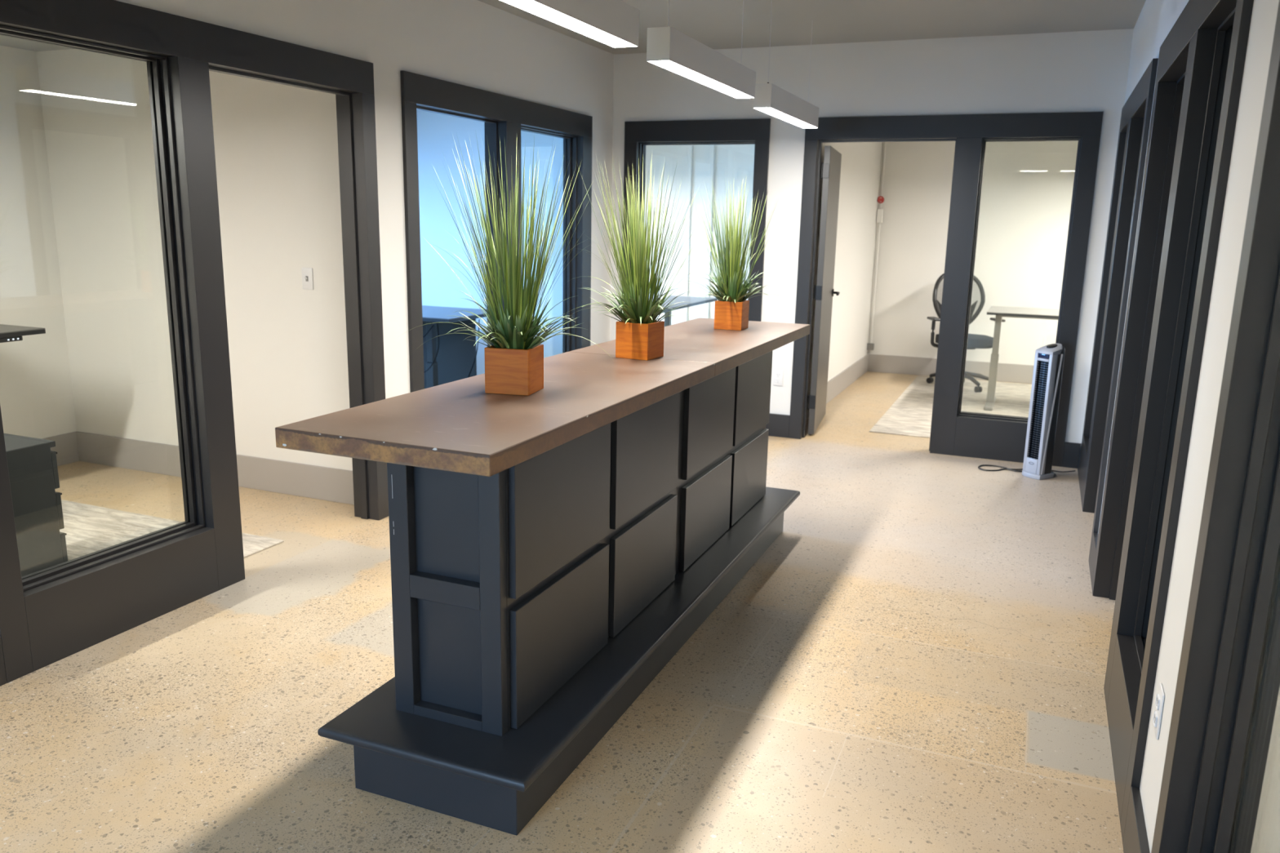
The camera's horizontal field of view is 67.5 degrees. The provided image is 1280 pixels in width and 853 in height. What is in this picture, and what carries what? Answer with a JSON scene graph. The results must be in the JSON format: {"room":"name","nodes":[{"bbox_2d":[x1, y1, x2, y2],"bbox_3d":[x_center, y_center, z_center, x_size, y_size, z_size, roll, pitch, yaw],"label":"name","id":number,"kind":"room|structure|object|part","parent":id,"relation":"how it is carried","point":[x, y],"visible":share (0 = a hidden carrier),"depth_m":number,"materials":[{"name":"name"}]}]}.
{"room":"office common area","nodes":[
{"label":"office common area","id":0,"kind":"room"},
{"bbox_2d":[0,35,74,51],"bbox_3d":[-3.022,-2.029,4.685,3.035,0.100,7.062,6,13,22],"label":"ceiling","id":1,"kind":"structure","parent":0,"point":[6,41],"depth_m":5.35,"materials":[{"name":"paint"}]},
{"bbox_2d":[0,44,76,438],"bbox_3d":[-4.246,-0.661,4.277,0.100,2.450,3.470,6,13,22],"label":"wall","id":2,"kind":"structure","parent":0,"point":[37,397],"depth_m":5.64,"materials":[{"name":"white paint"}]},
{"bbox_2d":[35,48,352,471],"bbox_3d":[-2.686,-0.905,5.549,2.835,2.450,0.120,6,13,22],"label":"wall","id":3,"kind":"structure","parent":0,"point":[276,144],"depth_m":5.39,"materials":[{"name":"white paint"}]},
{"bbox_2d":[40,431,354,505],"bbox_3d":[-3.157,0.563,4.068,2.309,0.190,3.470,6,13,22],"label":"baseboard","id":4,"kind":"structure","parent":3,"relation":"attached to","point":[319,482],"depth_m":5.71,"materials":[{"name":"grey paint"}]},
{"bbox_2d":[301,267,313,289],"bbox_3d":[-1.778,-0.787,5.107,0.072,0.116,0.022,6,13,22],"label":"light switch","id":5,"kind":"object","parent":3,"relation":"attached to","point":[307,273],"visible":1,"depth_m":5.11,"materials":[{"name":"white plastic"}]},
{"bbox_2d":[115,0,613,399],"bbox_3d":[-2.263,-0.448,2.753,0.120,2.757,10.562,6,13,22],"label":"wall","id":6,"kind":"structure","parent":0,"point":[473,43],"depth_m":5.04,"materials":[{"name":"paint"}]},
{"bbox_2d":[0,636,6,686],"bbox_3d":[-2.247,0.834,2.946,0.020,0.170,10.442,6,13,22],"label":"baseboard","id":7,"kind":"structure","parent":6,"relation":"attached to","point":[2,672],"depth_m":3.20,"materials":[{"name":"grey paint"}]},
{"bbox_2d":[0,24,204,591],"bbox_3d":[-2.000,-0.415,3.458,0.097,1.855,0.819,6,13,22],"label":"window","id":8,"kind":"structure","parent":6,"relation":"in","point":[36,579],"depth_m":3.75,"materials":[{"name":"grey paint"}]},
{"bbox_2d":[0,0,388,683],"bbox_3d":[-1.778,-0.451,3.948,0.157,2.277,2.074,6,13,22],"label":"trim","id":9,"kind":"structure","parent":6,"relation":"attached to","point":[41,626],"depth_m":3.82,"materials":[{"name":"grey paint"}]},
{"bbox_2d":[400,70,592,392],"bbox_3d":[-0.861,-0.899,6.103,0.157,2.277,2.216,6,13,22],"label":"trim","id":10,"kind":"structure","parent":6,"relation":"attached to","point":[503,116],"depth_m":5.83,"materials":[{"name":"grey paint"}]},
{"bbox_2d":[520,125,577,352],"bbox_3d":[-0.675,-1.061,6.566,0.097,1.855,0.875,6,13,22],"label":"window","id":11,"kind":"structure","parent":6,"relation":"in","point":[566,272],"depth_m":6.89,"materials":[{"name":"grey paint"}]},
{"bbox_2d":[0,371,1124,852],"bbox_3d":[-0.083,0.790,4.040,9.500,0.120,14.500,6,13,22],"label":"floor","id":12,"kind":"structure","parent":0,"point":[916,662],"depth_m":3.19,"materials":[{"name":"concrete"}]},
{"bbox_2d":[59,499,283,560],"bbox_3d":[-2.873,0.674,4.009,1.600,0.008,2.100,6,13,22],"label":"area rug","id":13,"kind":"object","parent":12,"relation":"on","point":[88,529],"visible":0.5,"depth_m":4.77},
{"bbox_2d":[0,324,45,342],"bbox_3d":[-3.690,0.034,4.647,0.700,0.942,1.305,6,13,22],"label":"desk","id":14,"kind":"object","parent":13,"relation":"on","point":[8,333],"visible":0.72,"depth_m":4.90,"materials":[{"name":"laminate"}]},
{"bbox_2d":[4,433,67,577],"bbox_3d":[-2.759,0.388,3.908,0.400,0.600,0.583,6,13,22],"label":"drawer pedestal","id":15,"kind":"object","parent":13,"relation":"on","point":[33,468],"visible":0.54,"depth_m":3.99,"materials":[{"name":"black plastic"}]},
{"bbox_3d":[-2.650,0.165,4.119,0.396,0.160,0.023,6,13,22],"label":"drawer","id":16,"kind":"part","parent":15,"relation":"part of","materials":[{"name":"black metal"}]},
{"bbox_3d":[-2.653,0.341,4.157,0.396,0.160,0.023,6,13,22],"label":"drawer","id":17,"kind":"part","parent":15,"relation":"part of","materials":[{"name":"black metal"}]},
{"bbox_3d":[-2.657,0.517,4.196,0.396,0.160,0.023,6,13,22],"label":"drawer","id":18,"kind":"part","parent":15,"relation":"part of","materials":[{"name":"black metal"}]},
{"bbox_2d":[422,305,487,388],"bbox_3d":[-1.929,-0.496,7.513,1.550,0.850,0.760,6,13,22],"label":"desk","id":19,"kind":"object","parent":12,"relation":"on","point":[448,357],"visible":0.38,"depth_m":7.58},
{"bbox_3d":[-1.601,-0.461,7.381,0.064,0.791,0.064,6,13,22],"label":"leg","id":20,"kind":"part","parent":19,"relation":"part of","materials":[{"name":"metal"}]},
{"bbox_3d":[-1.876,-0.620,7.807,1.255,0.610,0.018,6,13,22],"label":"modesty panel","id":21,"kind":"part","parent":19,"relation":"part of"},
{"bbox_2d":[317,350,799,835],"bbox_3d":[-0.014,0.286,3.682,0.631,1.018,2.868,6,13,22],"label":"kitchen island","id":22,"kind":"object","parent":12,"relation":"on","point":[535,600],"visible":0.76,"depth_m":2.66,"materials":[{"name":"paint"}]},
{"bbox_2d":[275,317,809,476],"bbox_3d":[-0.006,-0.232,3.554,0.593,0.050,3.063,6,13,22],"label":"island countertop","id":23,"kind":"structure","parent":22,"relation":"on","point":[456,426],"depth_m":2.57,"materials":[{"name":"wood"}]},
{"bbox_2d":[405,129,622,395],"bbox_3d":[-0.341,-0.463,2.724,0.557,0.739,0.521,12,16,41],"label":"grass planter","id":24,"kind":"object","parent":23,"relation":"on","point":[514,364],"visible":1,"depth_m":2.73,"materials":[{"name":"orange wood"}]},
{"bbox_2d":[572,153,719,360],"bbox_3d":[0.011,-0.620,3.484,0.557,0.740,0.520,0,12,-6],"label":"grass planter","id":25,"kind":"object","parent":23,"relation":"on","point":[639,335],"visible":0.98,"depth_m":3.47,"materials":[{"name":"orange wood"}]},
{"bbox_2d":[676,177,793,330],"bbox_3d":[0.435,-0.819,4.501,0.496,0.714,0.498,-6,14,-29],"label":"grass planter","id":26,"kind":"object","parent":23,"relation":"on","point":[731,308],"visible":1,"depth_m":4.47,"materials":[{"name":"orange wood"}]},
{"bbox_3d":[-0.214,0.188,2.713,0.020,0.420,0.588,6,13,22],"label":"panel","id":27,"kind":"part","parent":22,"relation":"part of","materials":[{"name":"paint"}]},
{"bbox_3d":[-0.223,0.590,2.800,0.020,0.338,0.588,6,13,22],"label":"panel","id":28,"kind":"part","parent":22,"relation":"part of","materials":[{"name":"paint"}]},
{"bbox_3d":[0.018,0.473,3.364,0.020,0.338,0.568,6,13,22],"label":"panel","id":29,"kind":"part","parent":22,"relation":"part of","materials":[{"name":"paint"}]},
{"bbox_3d":[0.026,0.071,3.277,0.020,0.420,0.568,6,13,22],"label":"panel","id":30,"kind":"part","parent":22,"relation":"part of","materials":[{"name":"paint"}]},
{"bbox_3d":[0.279,0.346,3.977,0.020,0.338,0.591,6,13,22],"label":"panel","id":31,"kind":"part","parent":22,"relation":"part of","materials":[{"name":"paint"}]},
{"bbox_3d":[0.287,-0.057,3.890,0.020,0.420,0.591,6,13,22],"label":"panel","id":32,"kind":"part","parent":22,"relation":"part of","materials":[{"name":"paint"}]},
{"bbox_3d":[0.516,0.230,4.534,0.020,0.338,0.574,6,13,22],"label":"panel","id":33,"kind":"part","parent":22,"relation":"part of","materials":[{"name":"paint"}]},
{"bbox_3d":[0.524,-0.172,4.447,0.020,0.420,0.574,6,13,22],"label":"panel","id":34,"kind":"part","parent":22,"relation":"part of","materials":[{"name":"paint"}]},
{"bbox_2d":[648,294,717,326],"bbox_3d":[0.068,-0.712,8.698,0.810,0.850,1.500,6,13,22],"label":"desk","id":35,"kind":"object","parent":12,"relation":"on","point":[695,300],"visible":0.09,"depth_m":8.81,"materials":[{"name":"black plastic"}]},
{"bbox_3d":[0.261,-0.806,9.150,0.064,0.791,0.064,6,13,22],"label":"leg","id":36,"kind":"part","parent":35,"relation":"part of","materials":[{"name":"grey paint"}]},
{"bbox_2d":[869,375,1031,438],"bbox_3d":[3.227,-0.153,8.404,1.900,0.008,3.050,6,13,22],"label":"area rug","id":37,"kind":"object","parent":12,"relation":"on","point":[911,414],"visible":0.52,"depth_m":8.52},
{"bbox_2d":[926,273,1005,392],"bbox_3d":[3.177,-0.945,9.388,0.710,1.120,0.702,1,12,-3],"label":"office chair","id":38,"kind":"object","parent":37,"relation":"on","point":[975,341],"visible":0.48,"depth_m":9.45,"materials":[{"name":"black plastic"}]},
{"bbox_3d":[3.034,-0.524,9.572,0.287,0.096,0.052,11,15,37],"label":"leg","id":39,"kind":"part","parent":38,"relation":"part of","materials":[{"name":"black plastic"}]},
{"bbox_3d":[2.959,-0.905,9.372,0.235,0.279,0.036,1,12,-3],"label":"armrest","id":40,"kind":"part","parent":38,"relation":"part of","materials":[{"name":"black plastic"}]},
{"bbox_3d":[3.171,-1.265,9.594,0.531,0.582,0.163,1,12,-3],"label":"frame","id":41,"kind":"part","parent":38,"relation":"part of","materials":[{"name":"black plastic"}]},
{"bbox_3d":[3.176,-0.844,9.374,0.500,0.080,0.470,1,12,-3],"label":"seat","id":42,"kind":"part","parent":38,"relation":"part of","materials":[{"name":"fabric"}]},
{"bbox_3d":[3.215,-0.464,9.308,0.052,0.096,0.287,-2,13,-16],"label":"leg","id":43,"kind":"part","parent":38,"relation":"part of","materials":[{"name":"black plastic"}]},
{"bbox_3d":[3.339,-0.494,9.463,0.287,0.096,0.052,2,12,2],"label":"leg","id":44,"kind":"part","parent":38,"relation":"part of","materials":[{"name":"black plastic"}]},
{"bbox_2d":[983,306,1059,410],"bbox_3d":[3.703,-0.547,8.236,1.405,0.852,0.700,6,13,22],"label":"desk","id":45,"kind":"object","parent":37,"relation":"on","point":[999,311],"visible":0.47,"depth_m":8.39,"materials":[{"name":"grey laminate"}]},
{"bbox_3d":[3.133,-0.612,8.465,0.064,0.799,0.064,6,13,22],"label":"leg","id":46,"kind":"part","parent":45,"relation":"part of","materials":[{"name":"grey paint"}]},
{"bbox_2d":[977,343,1075,479],"bbox_3d":[2.524,-0.120,6.178,0.554,0.857,0.295,10,15,36],"label":"tower fan","id":47,"kind":"object","parent":12,"relation":"on","point":[1049,359],"visible":1,"depth_m":6.04,"materials":[{"name":"silver metal"}]},
{"bbox_3d":[2.532,0.272,6.310,0.597,0.032,0.147,3,12,6],"label":"power cord","id":48,"kind":"part","parent":47,"relation":"part of","materials":[{"name":"black plastic"}]},
{"bbox_2d":[1027,360,1048,459],"bbox_3d":[2.523,-0.103,6.052,0.029,0.627,0.086,-5,14,-27],"label":"grille","id":49,"kind":"object","parent":47,"relation":"attached to","point":[1038,413],"depth_m":6.04,"materials":[{"name":"black plastic"}]},
{"bbox_3d":[2.528,-0.441,5.978,0.034,0.029,0.080,-5,14,-27],"label":"control panel","id":50,"kind":"part","parent":47,"relation":"part of","materials":[{"name":"black plastic"}]},
{"bbox_3d":[2.554,-0.085,6.072,0.082,0.766,0.146,-5,14,-27],"label":"trim","id":51,"kind":"part","parent":47,"relation":"part of","materials":[{"name":"silver metal"}]},
{"bbox_2d":[416,28,1133,443],"bbox_3d":[-0.012,-1.403,7.374,6.511,2.757,0.120,6,13,22],"label":"wall","id":52,"kind":"structure","parent":0,"point":[1077,71],"depth_m":6.72,"materials":[{"name":"paint"}]},
{"bbox_2d":[621,118,770,321],"bbox_3d":[0.407,-1.122,7.252,1.113,2.277,0.157,6,13,22],"label":"trim","id":53,"kind":"structure","parent":52,"relation":"attached to","point":[757,130],"depth_m":6.96,"materials":[{"name":"grey paint"}]},
{"bbox_2d":[637,141,755,249],"bbox_3d":[0.414,-1.188,7.255,0.910,1.855,0.097,6,13,22],"label":"window","id":54,"kind":"structure","parent":52,"relation":"in","point":[642,144],"depth_m":7.20,"materials":[{"name":"grey paint"}]},
{"bbox_2d":[773,369,783,386],"bbox_3d":[1.020,-0.358,7.079,0.072,0.116,0.010,6,13,22],"label":"power outlet","id":55,"kind":"object","parent":52,"relation":"attached to","point":[778,375],"visible":1,"depth_m":7.08,"materials":[{"name":"white plastic"}]},
{"bbox_2d":[807,145,841,434],"bbox_3d":[1.447,-1.040,7.363,0.109,2.088,0.864,5,13,17],"label":"door","id":56,"kind":"structure","parent":52,"relation":"in","point":[824,291],"depth_m":7.15,"materials":[{"name":"paint"}]},
{"bbox_3d":[1.576,-1.077,7.713,0.055,0.060,0.060,5,13,16],"label":"handle","id":57,"kind":"part","parent":56,"relation":"part of","materials":[{"name":"black metal"}]},
{"bbox_2d":[765,413,1079,468],"bbox_3d":[1.345,0.026,7.015,3.416,0.170,0.020,6,13,22],"label":"baseboard","id":58,"kind":"structure","parent":52,"relation":"attached to","point":[778,425],"depth_m":7.10,"materials":[{"name":"grey paint"}]},
{"bbox_2d":[788,111,1103,466],"bbox_3d":[2.019,-0.948,6.601,1.869,2.277,0.157,6,13,22],"label":"trim","id":59,"kind":"structure","parent":52,"relation":"attached to","point":[952,433],"depth_m":6.46,"materials":[{"name":"grey paint"}]},
{"bbox_2d":[957,137,1081,422],"bbox_3d":[2.518,-0.962,6.406,0.592,1.855,0.097,6,13,22],"label":"window","id":60,"kind":"structure","parent":52,"relation":"in","point":[960,413],"depth_m":6.36,"materials":[{"name":"grey paint"}]},
{"bbox_2d":[478,0,1146,54],"bbox_3d":[-0.608,-1.655,1.731,3.696,0.100,10.682,6,13,22],"label":"ceiling","id":61,"kind":"structure","parent":0,"point":[714,24],"depth_m":5.69,"materials":[{"name":"paint"}]},
{"bbox_2d":[499,0,639,48],"bbox_3d":[-0.265,-1.518,2.785,0.094,0.599,1.159,6,13,22],"label":"pendant light","id":62,"kind":"object","parent":61,"relation":"hanging from","point":[614,24],"visible":1,"depth_m":3.06,"materials":[{"name":"white plastic"}]},
{"bbox_2d":[646,0,755,98],"bbox_3d":[0.299,-1.794,4.110,0.094,0.599,1.170,6,13,22],"label":"pendant light","id":63,"kind":"object","parent":61,"relation":"hanging from","point":[668,48],"visible":1,"depth_m":3.95,"materials":[{"name":"white metal"}]},
{"bbox_2d":[648,60,753,97],"bbox_3d":[0.293,-1.503,4.173,0.087,0.004,1.163,6,13,22],"label":"diffuser","id":64,"kind":"object","parent":63,"relation":"attached to","point":[685,68],"depth_m":4.09,"materials":[{"name":"white plastic"}]},
{"bbox_2d":[753,0,818,128],"bbox_3d":[0.855,-2.058,5.415,0.094,0.612,1.125,6,13,22],"label":"pendant light","id":65,"kind":"object","parent":61,"relation":"hanging from","point":[771,99],"visible":0.96,"depth_m":5.25,"materials":[{"name":"white metal"}]},
{"bbox_2d":[754,107,817,128],"bbox_3d":[0.849,-1.762,5.479,0.087,0.004,1.118,6,13,22],"label":"diffuser","id":66,"kind":"object","parent":65,"relation":"attached to","point":[783,113],"depth_m":5.44,"materials":[{"name":"white plastic"}]},
{"bbox_2d":[807,142,882,395],"bbox_3d":[1.758,-1.526,8.601,0.120,2.550,3.508,6,13,22],"label":"wall","id":67,"kind":"structure","parent":0,"point":[860,162],"depth_m":9.04,"materials":[{"name":"white paint"}]},
{"bbox_2d":[644,141,1078,365],"bbox_3d":[1.977,-1.919,10.434,7.600,2.550,0.120,6,13,22],"label":"wall","id":68,"kind":"structure","parent":0,"point":[1027,189],"depth_m":9.90,"materials":[{"name":"white paint"}]},
{"bbox_2d":[683,145,693,321],"bbox_3d":[0.544,-2.149,10.917,0.044,2.360,0.025,6,13,22],"label":"trim","id":69,"kind":"structure","parent":68,"relation":"attached to","point":[690,147],"depth_m":10.88,"materials":[{"name":"white paint"}]},
{"bbox_2d":[704,144,715,318],"bbox_3d":[0.784,-2.123,10.820,0.044,2.360,0.025,6,13,22],"label":"trim","id":70,"kind":"structure","parent":68,"relation":"attached to","point":[712,146],"depth_m":10.76,"materials":[{"name":"white paint"}]},
{"bbox_2d":[866,142,886,350],"bbox_3d":[2.503,-1.953,10.077,0.074,2.310,0.057,6,13,22],"label":"conduit","id":71,"kind":"object","parent":68,"relation":"attached to","point":[870,346],"visible":0.98,"depth_m":10.07,"materials":[{"name":"white metal"}]},
{"bbox_2d":[806,353,1033,419],"bbox_3d":[3.231,-0.213,8.251,3.120,0.190,3.500,6,13,22],"label":"baseboard","id":72,"kind":"structure","parent":68,"relation":"attached to","point":[1006,372],"depth_m":9.96,"materials":[{"name":"grey paint"}]},
{"bbox_2d":[1097,0,1279,852],"bbox_3d":[1.037,-0.093,1.421,0.120,2.757,10.562,6,13,22],"label":"wall","id":73,"kind":"structure","parent":0,"point":[1157,18],"depth_m":2.12,"materials":[{"name":"paint"}]},
{"bbox_2d":[1077,443,1150,852],"bbox_3d":[0.924,1.175,1.667,0.020,0.170,10.442,6,13,22],"label":"baseboard","id":74,"kind":"structure","parent":73,"relation":"attached to","point":[1135,837],"depth_m":2.38,"materials":[{"name":"grey paint"}]},
{"bbox_2d":[1078,57,1158,564],"bbox_3d":[2.590,-0.619,5.131,0.157,2.277,1.900,6,13,22],"label":"trim","id":75,"kind":"structure","parent":73,"relation":"attached to","point":[1135,116],"depth_m":5.15,"materials":[{"name":"grey paint"}]},
{"bbox_2d":[1153,682,1164,739],"bbox_3d":[1.226,0.673,2.268,0.010,0.116,0.072,6,13,22],"label":"power outlet","id":76,"kind":"object","parent":73,"relation":"attached to","point":[1160,699],"visible":1,"depth_m":2.25,"materials":[{"name":"white plastic"}]},
{"bbox_2d":[1153,711,1157,727],"bbox_3d":[1.223,0.694,2.273,0.005,0.028,0.034,6,13,22],"label":"socket","id":77,"kind":"object","parent":76,"relation":"attached to","point":[1155,717],"depth_m":2.27,"materials":[{"name":"white plastic"}]},
{"bbox_2d":[1155,693,1159,710],"bbox_3d":[1.224,0.651,2.264,0.005,0.028,0.034,6,13,22],"label":"socket","id":78,"kind":"object","parent":76,"relation":"attached to","point":[1157,700],"depth_m":2.26,"materials":[{"name":"white plastic"}]},
{"bbox_2d":[1091,0,1253,843],"bbox_3d":[1.734,-0.202,3.123,0.157,2.277,1.984,6,13,22],"label":"trim","id":79,"kind":"structure","parent":73,"relation":"attached to","point":[1185,59],"depth_m":2.93,"materials":[{"name":"grey paint"}]},
{"bbox_2d":[1133,7,1235,672],"bbox_3d":[1.536,-0.157,2.595,0.097,1.855,0.669,6,13,22],"label":"window","id":80,"kind":"structure","parent":73,"relation":"in","point":[1221,30],"depth_m":2.88,"materials":[{"name":"grey paint"}]},
{"bbox_2d":[1151,0,1279,852],"bbox_3d":[0.788,0.260,0.902,0.157,2.277,2.099,6,13,22],"label":"trim","id":81,"kind":"structure","parent":73,"relation":"attached to","point":[1260,260],"depth_m":1.82,"materials":[{"name":"grey paint"}]},
{"bbox_2d":[1186,266,1279,852],"bbox_3d":[1.012,0.099,1.367,0.097,1.855,0.852,6,13,22],"label":"window","id":82,"kind":"structure","parent":73,"relation":"in","point":[1271,545],"depth_m":1.83,"materials":[{"name":"grey paint"}]},
{"bbox_2d":[1250,687,1279,852],"bbox_3d":[2.471,0.068,1.540,2.469,2.450,0.120,6,13,22],"label":"wall","id":83,"kind":"structure","parent":0,"point":[1266,838],"depth_m":2.10,"materials":[{"name":"white paint"}]}
]}

